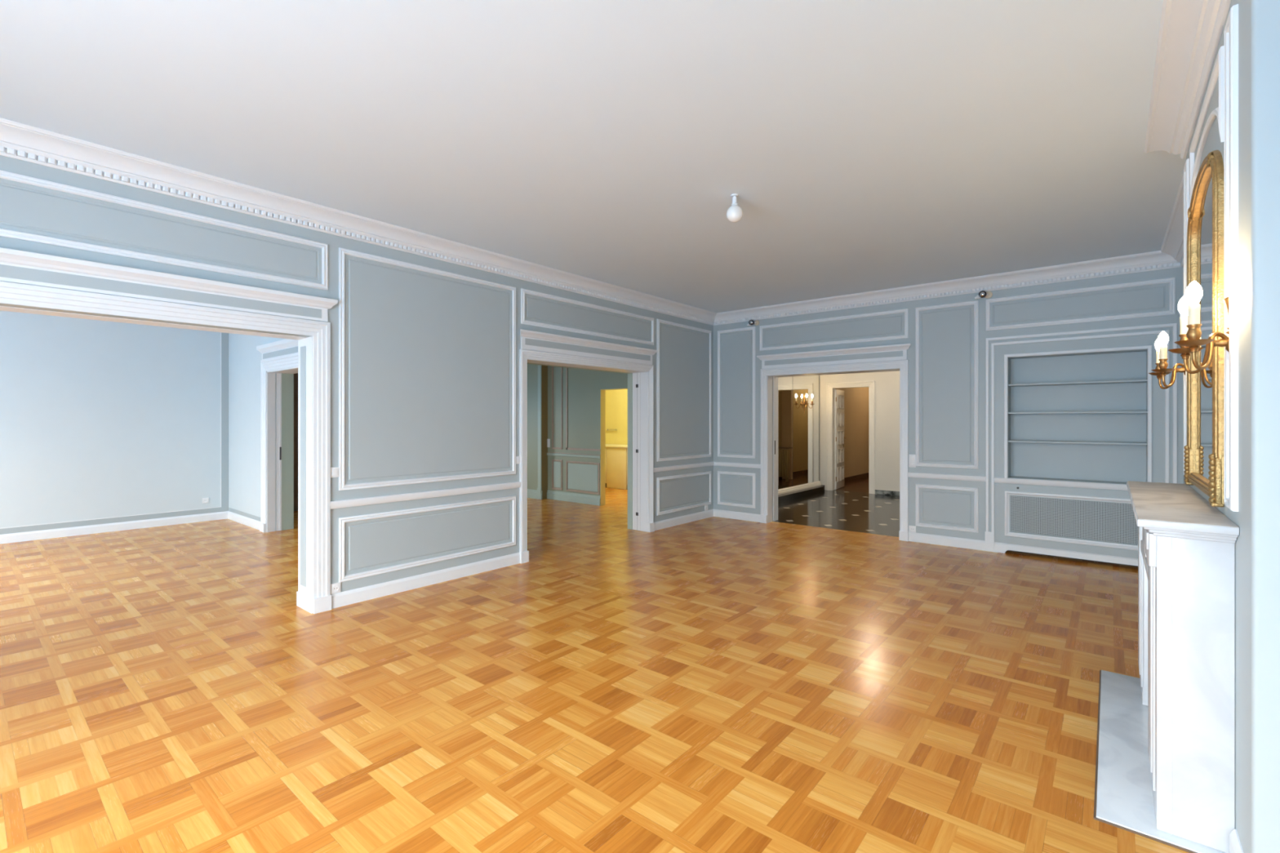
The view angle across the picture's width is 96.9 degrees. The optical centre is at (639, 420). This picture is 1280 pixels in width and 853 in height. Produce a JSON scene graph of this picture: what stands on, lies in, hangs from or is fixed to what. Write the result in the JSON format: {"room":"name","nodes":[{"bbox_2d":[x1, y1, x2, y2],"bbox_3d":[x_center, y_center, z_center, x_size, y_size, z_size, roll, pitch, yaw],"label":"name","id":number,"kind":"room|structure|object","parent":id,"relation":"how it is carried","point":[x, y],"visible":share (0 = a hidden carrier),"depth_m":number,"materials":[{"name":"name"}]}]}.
{"room":"historic interior","nodes":[
{"label":"historic interior","id":0,"kind":"room"},
{"bbox_2d":[0,310,297,534],"bbox_3d":[-6.162,-0.065,8.443,0.200,3.030,9.100,0,0,40],"label":"wall","id":1,"kind":"structure","parent":0,"point":[99,419],"depth_m":7.36,"materials":[{"name":"blue paint"}]},
{"bbox_2d":[0,332,260,534],"bbox_3d":[-6.976,-0.121,6.169,1.447,2.918,4.560,0,0,40],"label":"trim","id":2,"kind":"structure","parent":1,"relation":"attached to","point":[224,336],"depth_m":8.32,"materials":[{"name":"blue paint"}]},
{"bbox_2d":[0,511,260,544],"bbox_3d":[-6.976,1.395,6.169,1.447,0.109,4.560,0,0,40],"label":"baseboard","id":3,"kind":"structure","parent":1,"relation":"attached to","point":[108,527],"depth_m":7.48,"materials":[{"name":"white paint"}]},
{"bbox_2d":[202,497,208,503],"bbox_3d":[-6.252,1.153,8.166,0.014,0.078,0.078,0,0,40],"label":"power socket","id":4,"kind":"object","parent":1,"relation":"attached to","point":[204,500],"visible":1,"depth_m":8.16,"materials":[{"name":"white plastic"}]},
{"bbox_2d":[228,333,284,531],"bbox_3d":[-4.008,-0.065,6.859,5.137,3.030,0.290,0,0,40],"label":"wall","id":5,"kind":"structure","parent":0,"point":[244,359],"depth_m":7.91,"materials":[{"name":"blue paint"}]},
{"bbox_2d":[256,338,297,532],"bbox_3d":[-4.088,0.238,6.898,2.130,2.424,0.372,0,0,40],"label":"door frame","id":6,"kind":"structure","parent":5,"relation":"in","point":[280,357],"depth_m":7.41,"materials":[{"name":"white paint"}]},
{"bbox_2d":[0,155,713,591],"bbox_3d":[-1.857,-0.065,5.219,0.270,3.030,9.630,0,0,40],"label":"wall","id":7,"kind":"structure","parent":0,"point":[7,164],"depth_m":4.49,"materials":[{"name":"blue paint"}]},
{"bbox_2d":[0,169,328,290],"bbox_3d":[-3.316,-1.175,3.230,0.021,0.356,2.905,0,0,40],"label":"wall panel","id":8,"kind":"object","parent":7,"relation":"attached to","point":[32,209],"depth_m":3.54,"materials":[{"name":"white paint"}]},
{"bbox_2d":[0,247,337,613],"bbox_3d":[-3.393,0.262,3.324,0.342,2.376,2.960,0,0,40],"label":"door frame","id":9,"kind":"structure","parent":7,"relation":"in","point":[95,291],"depth_m":3.89,"materials":[{"name":"white paint"}]},
{"bbox_2d":[330,466,339,477],"bbox_3d":[-2.359,0.402,4.389,0.016,0.078,0.078,0,0,40],"label":"light switch","id":10,"kind":"object","parent":7,"relation":"attached to","point":[335,472],"visible":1,"depth_m":4.39,"materials":[{"name":"white plastic"}]},
{"bbox_2d":[330,582,341,594],"bbox_3d":[-2.357,1.300,4.393,0.014,0.078,0.078,0,0,40],"label":"power socket","id":11,"kind":"object","parent":7,"relation":"attached to","point":[335,588],"visible":1,"depth_m":4.39,"materials":[{"name":"white plastic"}]},
{"bbox_2d":[0,117,716,325],"bbox_3d":[-1.794,-1.508,4.953,0.165,0.146,9.300,0,0,40],"label":"trim","id":12,"kind":"structure","parent":7,"relation":"attached to","point":[20,141],"depth_m":4.02,"materials":[{"name":"white paint"}]},
{"bbox_2d":[330,481,520,509],"bbox_3d":[-1.804,0.653,5.052,0.024,0.060,1.840,0,0,40],"label":"trim","id":13,"kind":"structure","parent":7,"relation":"attached to","point":[431,494],"depth_m":4.91,"materials":[{"name":"white paint"}]},
{"bbox_2d":[338,247,515,490],"bbox_3d":[-1.793,-0.400,5.067,0.021,1.891,1.705,0,0,40],"label":"wall panel","id":14,"kind":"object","parent":7,"relation":"attached to","point":[427,356],"depth_m":4.94,"materials":[{"name":"white paint"}]},
{"bbox_2d":[338,495,515,582],"bbox_3d":[-1.793,1.010,5.067,0.021,0.501,1.705,0,0,40],"label":"trim","id":15,"kind":"structure","parent":7,"relation":"attached to","point":[380,543],"depth_m":4.94,"materials":[{"name":"white paint"}]},
{"bbox_2d":[515,456,520,464],"bbox_3d":[-1.228,0.402,5.754,0.016,0.078,0.078,0,0,40],"label":"light switch","id":16,"kind":"object","parent":7,"relation":"attached to","point":[517,458],"visible":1,"depth_m":5.74,"materials":[{"name":"white plastic"}]},
{"bbox_2d":[330,509,713,608],"bbox_3d":[-0.639,1.395,6.464,0.016,0.109,5.500,0,0,40],"label":"baseboard","id":17,"kind":"structure","parent":7,"relation":"attached to","point":[371,592],"depth_m":5.05,"materials":[{"name":"white paint"}]},
{"bbox_2d":[520,288,653,345],"bbox_3d":[-0.511,-1.165,6.614,0.021,0.359,2.178,0,0,40],"label":"trim","id":18,"kind":"structure","parent":7,"relation":"attached to","point":[537,308],"depth_m":6.46,"materials":[{"name":"white paint"}]},
{"bbox_2d":[519,328,657,563],"bbox_3d":[-0.641,0.265,6.696,0.407,2.370,2.251,0,0,40],"label":"trim","id":19,"kind":"structure","parent":7,"relation":"in","point":[575,353],"depth_m":7.03,"materials":[{"name":"white paint"}]},
{"bbox_2d":[653,462,713,472],"bbox_3d":[0.644,0.653,8.007,0.024,0.060,1.485,0,0,40],"label":"trim","id":20,"kind":"structure","parent":7,"relation":"attached to","point":[706,464],"depth_m":7.94,"materials":[{"name":"white paint"}]},
{"bbox_2d":[657,319,711,462],"bbox_3d":[0.651,-0.400,8.017,0.021,1.891,1.316,0,0,40],"label":"trim","id":21,"kind":"structure","parent":7,"relation":"attached to","point":[684,351],"depth_m":7.95,"materials":[{"name":"white paint"}]},
{"bbox_2d":[657,471,711,515],"bbox_3d":[0.651,1.010,8.017,0.021,0.501,1.316,0,0,40],"label":"trim","id":22,"kind":"structure","parent":7,"relation":"attached to","point":[676,493],"depth_m":7.97,"materials":[{"name":"white paint"}]},
{"bbox_2d":[527,364,627,496],"bbox_3d":[-1.284,-0.065,10.147,5.137,3.030,0.250,0,0,40],"label":"wall","id":23,"kind":"structure","parent":0,"point":[584,386],"depth_m":10.14,"materials":[{"name":"green paint"}]},
{"bbox_2d":[537,364,547,499],"bbox_3d":[-1.804,-0.065,10.489,0.106,3.030,0.166,0,0,40],"label":"trim","id":24,"kind":"structure","parent":23,"relation":"attached to","point":[542,370],"depth_m":10.44,"materials":[{"name":"green paint"}]},
{"bbox_2d":[546,439,550,447],"bbox_3d":[-1.692,0.420,10.495,0.078,0.156,0.016,0,0,40],"label":"light switch","id":25,"kind":"object","parent":23,"relation":"attached to","point":[548,440],"visible":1,"depth_m":10.49,"materials":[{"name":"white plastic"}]},
{"bbox_2d":[551,366,562,449],"bbox_3d":[-1.511,-0.323,10.346,0.280,1.695,0.014,0,0,40],"label":"trim","id":26,"kind":"structure","parent":23,"relation":"attached to","point":[553,447],"depth_m":10.34,"materials":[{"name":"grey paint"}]},
{"bbox_2d":[553,462,560,487],"bbox_3d":[-1.508,0.990,10.349,0.190,0.460,0.006,0,0,40],"label":"trim","id":27,"kind":"structure","parent":23,"relation":"attached to","point":[557,465],"depth_m":10.35,"materials":[{"name":"green paint"}]},
{"bbox_2d":[551,459,562,490],"bbox_3d":[-1.511,0.990,10.346,0.280,0.550,0.014,0,0,40],"label":"trim","id":28,"kind":"structure","parent":23,"relation":"attached to","point":[553,460],"depth_m":10.33,"materials":[{"name":"pink paint"}]},
{"bbox_2d":[527,488,600,506],"bbox_3d":[-2.013,1.370,10.665,3.353,0.160,0.162,0,0,40],"label":"baseboard","id":29,"kind":"structure","parent":23,"relation":"attached to","point":[552,495],"depth_m":10.12,"materials":[{"name":"green paint"}]},
{"bbox_2d":[546,452,600,458],"bbox_3d":[-1.198,0.625,10.084,1.356,0.050,0.018,0,0,40],"label":"trim","id":30,"kind":"structure","parent":23,"relation":"attached to","point":[548,454],"depth_m":10.05,"materials":[{"name":"green paint"}]},
{"bbox_2d":[568,463,597,491],"bbox_3d":[-1.006,0.995,9.932,0.735,0.450,0.006,0,0,40],"label":"trim","id":31,"kind":"structure","parent":23,"relation":"attached to","point":[580,477],"depth_m":9.92,"materials":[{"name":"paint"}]},
{"bbox_2d":[565,460,599,494],"bbox_3d":[-1.009,0.995,9.929,0.825,0.540,0.014,0,0,40],"label":"trim","id":32,"kind":"structure","parent":23,"relation":"attached to","point":[566,461],"depth_m":9.91,"materials":[{"name":"pink paint"}]},
{"bbox_2d":[565,367,600,451],"bbox_3d":[-1.001,-0.323,9.924,0.844,1.695,0.013,0,0,40],"label":"trim","id":33,"kind":"structure","parent":23,"relation":"attached to","point":[566,448],"depth_m":10.17,"materials":[{"name":"pink paint"}]},
{"bbox_2d":[0,0,1186,312],"bbox_3d":[0.782,-1.655,8.662,11.800,0.150,18.900,0,0,40],"label":"ceiling","id":34,"kind":"structure","parent":0,"point":[863,145],"depth_m":2.96,"materials":[{"name":"paint"}]},
{"bbox_2d":[726,193,742,222],"bbox_3d":[0.664,-1.486,3.981,0.115,0.188,0.115,0,0,40],"label":"ceiling lamp","id":35,"kind":"object","parent":34,"relation":"attached to","point":[735,212],"visible":1,"depth_m":3.95,"materials":[{"name":"white glass"}]},
{"bbox_2d":[0,477,1188,852],"bbox_3d":[0.782,1.510,8.662,11.800,0.120,18.900,0,0,40],"label":"floor","id":36,"kind":"structure","parent":0,"point":[713,684],"depth_m":3.00,"materials":[{"name":"brown wood"}]},
{"bbox_2d":[605,447,606,487],"bbox_3d":[-0.772,1.015,12.609,0.610,0.870,0.595,0,0,40],"label":"base cabinet","id":37,"kind":"object","parent":36,"relation":"on","point":[606,447],"visible":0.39,"depth_m":12.19,"materials":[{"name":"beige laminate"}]},
{"bbox_2d":[606,447,627,489],"bbox_3d":[-0.314,1.015,12.229,0.560,0.870,0.595,0,0,40],"label":"base cabinet","id":38,"kind":"object","parent":36,"relation":"on","point":[616,458],"visible":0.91,"depth_m":11.99,"materials":[{"name":"beige laminate"}]},
{"bbox_2d":[605,444,627,448],"bbox_3d":[-0.342,0.559,12.242,3.100,0.038,0.619,0,0,40],"label":"countertop","id":39,"kind":"structure","parent":38,"relation":"on","point":[616,446],"depth_m":12.07,"materials":[{"name":"beige laminate"}]},
{"bbox_2d":[626,448,627,484],"bbox_3d":[0.152,1.015,11.843,0.630,0.870,0.595,0,0,40],"label":"base cabinet","id":40,"kind":"object","parent":36,"relation":"on","point":[627,448],"visible":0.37,"depth_m":11.80,"materials":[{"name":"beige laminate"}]},
{"bbox_2d":[1093,670,1225,852],"bbox_3d":[2.295,1.444,2.557,0.364,0.011,1.586,0,0,40],"label":"hearth slab","id":41,"kind":"object","parent":36,"relation":"on","point":[1123,792],"visible":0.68,"depth_m":2.36,"materials":[{"name":"grey stone"}]},
{"bbox_2d":[1126,480,1239,852],"bbox_3d":[2.325,0.889,2.500,0.246,1.098,1.595,0,0,40],"label":"mantelpiece","id":42,"kind":"object","parent":41,"relation":"on","point":[1186,545],"visible":1,"depth_m":1.94,"materials":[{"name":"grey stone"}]},
{"bbox_2d":[1127,480,1239,533],"bbox_3d":[2.326,0.353,2.499,0.244,0.026,1.590,0,0,40],"label":"shelf","id":43,"kind":"object","parent":42,"relation":"attached to","point":[1177,508],"depth_m":2.14,"materials":[{"name":"grey stone"}]},
{"bbox_2d":[600,387,627,505],"bbox_3d":[-0.650,-0.065,11.400,5.300,3.030,2.712,0,0,40],"label":"wall","id":44,"kind":"structure","parent":0,"point":[614,402],"depth_m":12.69,"materials":[{"name":"yellow paint"}]},
{"bbox_2d":[834,386,868,477],"bbox_3d":[5.213,-0.065,13.867,0.180,3.030,4.630,0,0,40],"label":"wall","id":45,"kind":"structure","parent":0,"point":[855,399],"depth_m":13.75,"materials":[{"name":"beige paint"}]},
{"bbox_2d":[844,472,868,483],"bbox_3d":[5.925,1.390,13.277,1.670,0.120,4.630,0,0,40],"label":"baseboard","id":46,"kind":"structure","parent":45,"relation":"attached to","point":[859,477],"depth_m":13.71,"materials":[{"name":"brown wood"}]},
{"bbox_2d":[819,370,899,491],"bbox_3d":[5.395,-0.065,10.632,4.410,3.030,0.120,0,0,40],"label":"wall","id":47,"kind":"structure","parent":0,"point":[886,383],"depth_m":11.10,"materials":[{"name":"beige paint"}]},
{"bbox_2d":[826,380,875,493],"bbox_3d":[4.288,0.335,11.530,0.960,2.230,0.150,0,0,40],"label":"door frame","id":48,"kind":"structure","parent":47,"relation":"in","point":[871,384],"depth_m":11.52,"materials":[{"name":"beige paint"}]},
{"bbox_2d":[834,389,846,489],"bbox_3d":[4.281,0.397,12.099,0.099,2.090,0.734,0,0,33],"label":"panelled door","id":49,"kind":"structure","parent":48,"relation":"attached to","point":[839,438],"depth_m":11.99,"materials":[{"name":"beige paint"}]},
{"bbox_2d":[875,489,899,496],"bbox_3d":[5.762,1.407,10.237,2.940,0.085,0.020,0,0,40],"label":"baseboard","id":50,"kind":"structure","parent":47,"relation":"attached to","point":[877,491],"depth_m":11.01,"materials":[{"name":"black stone"}]},
{"bbox_2d":[713,266,1183,566],"bbox_3d":[3.197,-0.065,7.070,5.150,3.030,0.330,0,0,40],"label":"wall","id":51,"kind":"structure","parent":0,"point":[1114,464],"depth_m":6.05,"materials":[{"name":"blue paint"}]},
{"bbox_2d":[717,326,755,458],"bbox_3d":[1.406,-0.400,8.326,0.629,1.891,0.021,0,0,40],"label":"trim","id":52,"kind":"structure","parent":51,"relation":"attached to","point":[735,347],"depth_m":8.33,"materials":[{"name":"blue paint"}]},
{"bbox_2d":[717,471,755,508],"bbox_3d":[1.406,1.010,8.326,0.629,0.501,0.021,0,0,40],"label":"trim","id":53,"kind":"structure","parent":51,"relation":"attached to","point":[734,488],"depth_m":8.32,"materials":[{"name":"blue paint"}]},
{"bbox_2d":[712,461,760,468],"bbox_3d":[1.411,0.653,8.320,0.804,0.060,0.024,0,0,40],"label":"trim","id":54,"kind":"structure","parent":51,"relation":"attached to","point":[716,464],"depth_m":8.30,"materials":[{"name":"white paint"}]},
{"bbox_2d":[746,320,759,325],"bbox_3d":[1.608,-1.395,8.105,0.168,0.080,0.104,0,0,40],"label":"wall spotlight","id":55,"kind":"object","parent":51,"relation":"attached to","point":[756,322],"visible":1,"depth_m":8.09,"materials":[{"name":"silver plastic"}]},
{"bbox_2d":[756,343,911,541],"bbox_3d":[2.564,0.265,7.554,2.035,2.370,0.392,0,0,40],"label":"door frame","id":56,"kind":"structure","parent":51,"relation":"in","point":[890,353],"depth_m":7.54,"materials":[{"name":"white paint"}]},
{"bbox_2d":[760,308,908,351],"bbox_3d":[2.463,-1.167,7.450,1.975,0.355,0.021,0,0,40],"label":"trim","id":57,"kind":"structure","parent":51,"relation":"attached to","point":[892,324],"depth_m":7.37,"materials":[{"name":"white paint"}]},
{"bbox_2d":[908,454,915,467],"bbox_3d":[3.261,0.485,6.793,0.078,0.156,0.016,0,0,40],"label":"light switch","id":58,"kind":"object","parent":51,"relation":"attached to","point":[911,457],"visible":1,"depth_m":6.79,"materials":[{"name":"white plastic"}]},
{"bbox_2d":[908,525,915,533],"bbox_3d":[3.261,1.302,6.794,0.078,0.078,0.014,0,0,40],"label":"power socket","id":59,"kind":"object","parent":51,"relation":"attached to","point":[911,528],"visible":1,"depth_m":6.79,"materials":[{"name":"white plastic"}]},
{"bbox_2d":[713,509,1137,565],"bbox_3d":[3.093,1.395,6.945,5.150,0.109,0.036,0,0,40],"label":"baseboard","id":60,"kind":"structure","parent":51,"relation":"attached to","point":[963,543],"depth_m":6.32,"materials":[{"name":"white paint"}]},
{"bbox_2d":[907,471,985,481],"bbox_3d":[3.531,0.653,6.563,0.806,0.060,0.024,0,0,40],"label":"trim","id":61,"kind":"structure","parent":51,"relation":"attached to","point":[922,475],"depth_m":6.54,"materials":[{"name":"white paint"}]},
{"bbox_2d":[915,300,978,469],"bbox_3d":[3.537,-0.400,6.561,0.652,1.891,0.021,0,0,40],"label":"trim","id":62,"kind":"structure","parent":51,"relation":"attached to","point":[947,335],"depth_m":6.56,"materials":[{"name":"white paint"}]},
{"bbox_2d":[915,484,978,533],"bbox_3d":[3.537,1.010,6.561,0.652,0.501,0.021,0,0,40],"label":"trim","id":63,"kind":"structure","parent":51,"relation":"attached to","point":[940,507],"depth_m":6.56,"materials":[{"name":"white paint"}]},
{"bbox_2d":[713,250,1181,325],"bbox_3d":[3.039,-1.508,6.880,5.150,0.146,0.165,0,0,40],"label":"trim","id":64,"kind":"structure","parent":51,"relation":"attached to","point":[1153,260],"depth_m":6.35,"materials":[{"name":"white paint"}]},
{"bbox_2d":[974,290,992,298],"bbox_3d":[3.802,-1.392,6.287,0.168,0.081,0.104,0,0,40],"label":"wall spotlight","id":65,"kind":"object","parent":51,"relation":"attached to","point":[982,294],"visible":1,"depth_m":6.27,"materials":[{"name":"silver plastic"}]},
{"bbox_2d":[985,531,994,551],"bbox_3d":[4.440,1.343,5.814,1.562,0.215,0.019,0,0,40],"label":"trim","id":66,"kind":"structure","parent":51,"relation":"attached to","point":[989,536],"depth_m":6.28,"materials":[{"name":"white paint"}]},
{"bbox_2d":[994,477,1128,490],"bbox_3d":[4.448,0.657,5.804,1.413,0.060,0.024,0,0,40],"label":"trim","id":67,"kind":"structure","parent":51,"relation":"attached to","point":[997,480],"depth_m":5.86,"materials":[{"name":"white paint"}]},
{"bbox_2d":[995,483,1137,558],"bbox_3d":[4.436,1.014,5.809,1.377,0.643,0.035,0,0,40],"label":"radiator cover","id":68,"kind":"object","parent":51,"relation":"attached to","point":[1003,492],"visible":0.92,"depth_m":5.83,"materials":[{"name":"blue paint"}]},
{"bbox_2d":[1008,494,1137,546],"bbox_3d":[4.447,1.015,5.820,1.140,0.420,0.001,0,0,40],"label":"grille","id":69,"kind":"object","parent":68,"relation":"attached to","point":[1092,501],"depth_m":5.82,"materials":[{"name":"grey metal"}]},
{"bbox_2d":[1008,379,1146,386],"bbox_3d":[4.518,-0.386,5.909,1.132,0.018,0.211,0,0,40],"label":"niche shelf","id":70,"kind":"object","parent":51,"relation":"attached to","point":[1131,380],"visible":1,"depth_m":5.82,"materials":[{"name":"blue paint"}]},
{"bbox_2d":[1008,440,1146,444],"bbox_3d":[4.518,0.229,5.909,1.132,0.018,0.211,0,0,40],"label":"niche shelf","id":71,"kind":"object","parent":51,"relation":"attached to","point":[1009,441],"visible":1,"depth_m":5.79,"materials":[{"name":"blue paint"}]},
{"bbox_2d":[1008,411,1146,413],"bbox_3d":[4.518,-0.080,5.909,1.132,0.018,0.211,0,0,40],"label":"niche shelf","id":72,"kind":"object","parent":51,"relation":"attached to","point":[1062,412],"visible":1,"depth_m":5.80,"materials":[{"name":"blue paint"}]},
{"bbox_2d":[1004,345,1152,482],"bbox_3d":[4.441,-0.046,5.815,1.201,1.348,0.023,0,0,40],"label":"trim","id":73,"kind":"structure","parent":51,"relation":"attached to","point":[1149,348],"depth_m":5.66,"materials":[{"name":"white paint"}]},
{"bbox_2d":[986,277,1175,330],"bbox_3d":[4.435,-1.171,5.816,1.538,0.349,0.021,0,0,40],"label":"trim","id":74,"kind":"structure","parent":51,"relation":"attached to","point":[1156,297],"depth_m":5.76,"materials":[{"name":"white paint"}]},
{"bbox_2d":[985,323,1177,532],"bbox_3d":[4.441,0.212,5.815,1.550,2.252,0.016,0,0,40],"label":"trim","id":75,"kind":"structure","parent":51,"relation":"attached to","point":[1174,325],"depth_m":5.94,"materials":[{"name":"white paint"}]},
{"bbox_2d":[1186,0,1279,852],"bbox_3d":[2.465,-0.065,2.313,0.207,3.030,1.870,0,0,40],"label":"wall","id":76,"kind":"structure","parent":0,"point":[1257,544],"depth_m":1.65,"materials":[{"name":"blue paint"}]},
{"bbox_2d":[1148,331,1185,389],"bbox_3d":[2.804,-0.251,3.006,0.156,0.433,0.366,0,0,40],"label":"wall sconce","id":77,"kind":"object","parent":76,"relation":"attached to","point":[1161,370],"visible":0.85,"depth_m":2.92,"materials":[{"name":"gold metal"}]},
{"bbox_2d":[1160,173,1183,266],"bbox_3d":[4.044,-1.508,4.186,0.165,0.146,3.030,0,0,40],"label":"trim","id":78,"kind":"structure","parent":76,"relation":"attached to","point":[1173,242],"depth_m":4.67,"materials":[{"name":"white paint"}]},
{"bbox_2d":[1183,158,1189,475],"bbox_3d":[2.858,-0.525,2.965,0.019,1.640,0.136,0,0,40],"label":"trim","id":79,"kind":"structure","parent":76,"relation":"attached to","point":[1186,169],"depth_m":2.93,"materials":[{"name":"white paint"}]},
{"bbox_2d":[1144,0,1231,159],"bbox_3d":[2.322,-1.508,2.432,0.165,0.146,2.200,0,0,40],"label":"trim","id":80,"kind":"structure","parent":76,"relation":"attached to","point":[1190,31],"depth_m":2.44,"materials":[{"name":"white paint"}]},
{"bbox_2d":[1168,280,1229,373],"bbox_3d":[1.917,-0.246,1.936,0.156,0.433,0.366,0,0,40],"label":"wall sconce","id":81,"kind":"object","parent":76,"relation":"attached to","point":[1188,307],"visible":0.91,"depth_m":1.86,"materials":[{"name":"gold metal"}]},
{"bbox_2d":[1183,150,1224,506],"bbox_3d":[2.406,-0.385,2.434,0.038,1.400,0.964,0,0,40],"label":"wall mirror","id":82,"kind":"object","parent":76,"relation":"attached to","point":[1204,451],"visible":1,"depth_m":2.36,"materials":[{"name":"gold wood"}]},
{"bbox_2d":[1194,168,1212,481],"bbox_3d":[2.417,-0.390,2.424,0.001,1.290,0.860,0,0,40],"label":"mirror glass","id":83,"kind":"object","parent":82,"relation":"attached to","point":[1203,225],"depth_m":2.46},
{"bbox_2d":[1189,45,1224,206],"bbox_3d":[2.414,-1.173,2.427,0.017,0.345,1.010,0,0,40],"label":"trim","id":84,"kind":"structure","parent":76,"relation":"attached to","point":[1219,67],"depth_m":2.30,"materials":[{"name":"white paint"}]},
{"bbox_2d":[1224,4,1238,511],"bbox_3d":[1.968,-0.525,1.890,0.019,1.640,0.136,0,0,40],"label":"trim","id":85,"kind":"structure","parent":76,"relation":"attached to","point":[1231,29],"depth_m":1.84,"materials":[{"name":"white paint"}]},
{"bbox_3d":[2.290,-0.065,1.783,0.200,3.030,9.630,0,0,40],"label":"wall","id":86,"kind":"structure","parent":0,"visible":0},
{"bbox_2d":[1229,829,1243,852],"bbox_3d":[2.022,1.395,1.791,0.223,0.109,9.300,0,0,40],"label":"baseboard","id":87,"kind":"structure","parent":86,"relation":"attached to","point":[1235,846],"depth_m":1.82,"materials":[{"name":"white paint"}]},
{"bbox_3d":[2.462,-0.065,10.439,0.138,3.030,3.920,0,0,40],"label":"wall","id":88,"kind":"structure","parent":0,"visible":0},
{"bbox_2d":[777,376,792,489],"bbox_3d":[2.484,-0.152,10.348,0.010,2.835,1.367,0,0,40],"label":"mirror","id":89,"kind":"object","parent":88,"relation":"attached to","point":[784,384],"visible":0.21,"depth_m":10.61,"materials":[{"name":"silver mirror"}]},
{"bbox_2d":[777,480,821,494],"bbox_3d":[2.537,1.308,10.364,0.050,0.084,3.840,0,0,40],"label":"trim","id":90,"kind":"structure","parent":88,"relation":"attached to","point":[798,487],"depth_m":10.99,"materials":[{"name":"beige paint"}]},
{"bbox_2d":[777,484,824,502],"bbox_3d":[2.598,1.400,10.346,0.192,0.100,3.890,0,0,40],"label":"trim","id":91,"kind":"structure","parent":88,"relation":"attached to","point":[797,494],"depth_m":10.74,"materials":[{"name":"black stone"}]},
{"bbox_2d":[792,375,818,486],"bbox_3d":[3.330,-0.152,11.368,0.010,2.835,1.281,0,0,40],"label":"mirror","id":92,"kind":"object","parent":88,"relation":"attached to","point":[805,427],"visible":0.64,"depth_m":11.29,"materials":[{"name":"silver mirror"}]},
{"bbox_2d":[804,393,813,414],"bbox_3d":[3.324,-0.319,11.231,0.156,0.433,0.366,0,0,40],"label":"wall sconce","id":93,"kind":"object","parent":92,"relation":"attached to","point":[806,403],"visible":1,"depth_m":11.27,"materials":[{"name":"gold metal"}]},
{"bbox_2d":[818,374,819,480],"bbox_3d":[2.897,-0.115,10.844,0.016,2.930,2.665,0,0,40],"label":"trim","id":94,"kind":"structure","parent":88,"relation":"attached to","point":[819,375],"depth_m":11.86,"materials":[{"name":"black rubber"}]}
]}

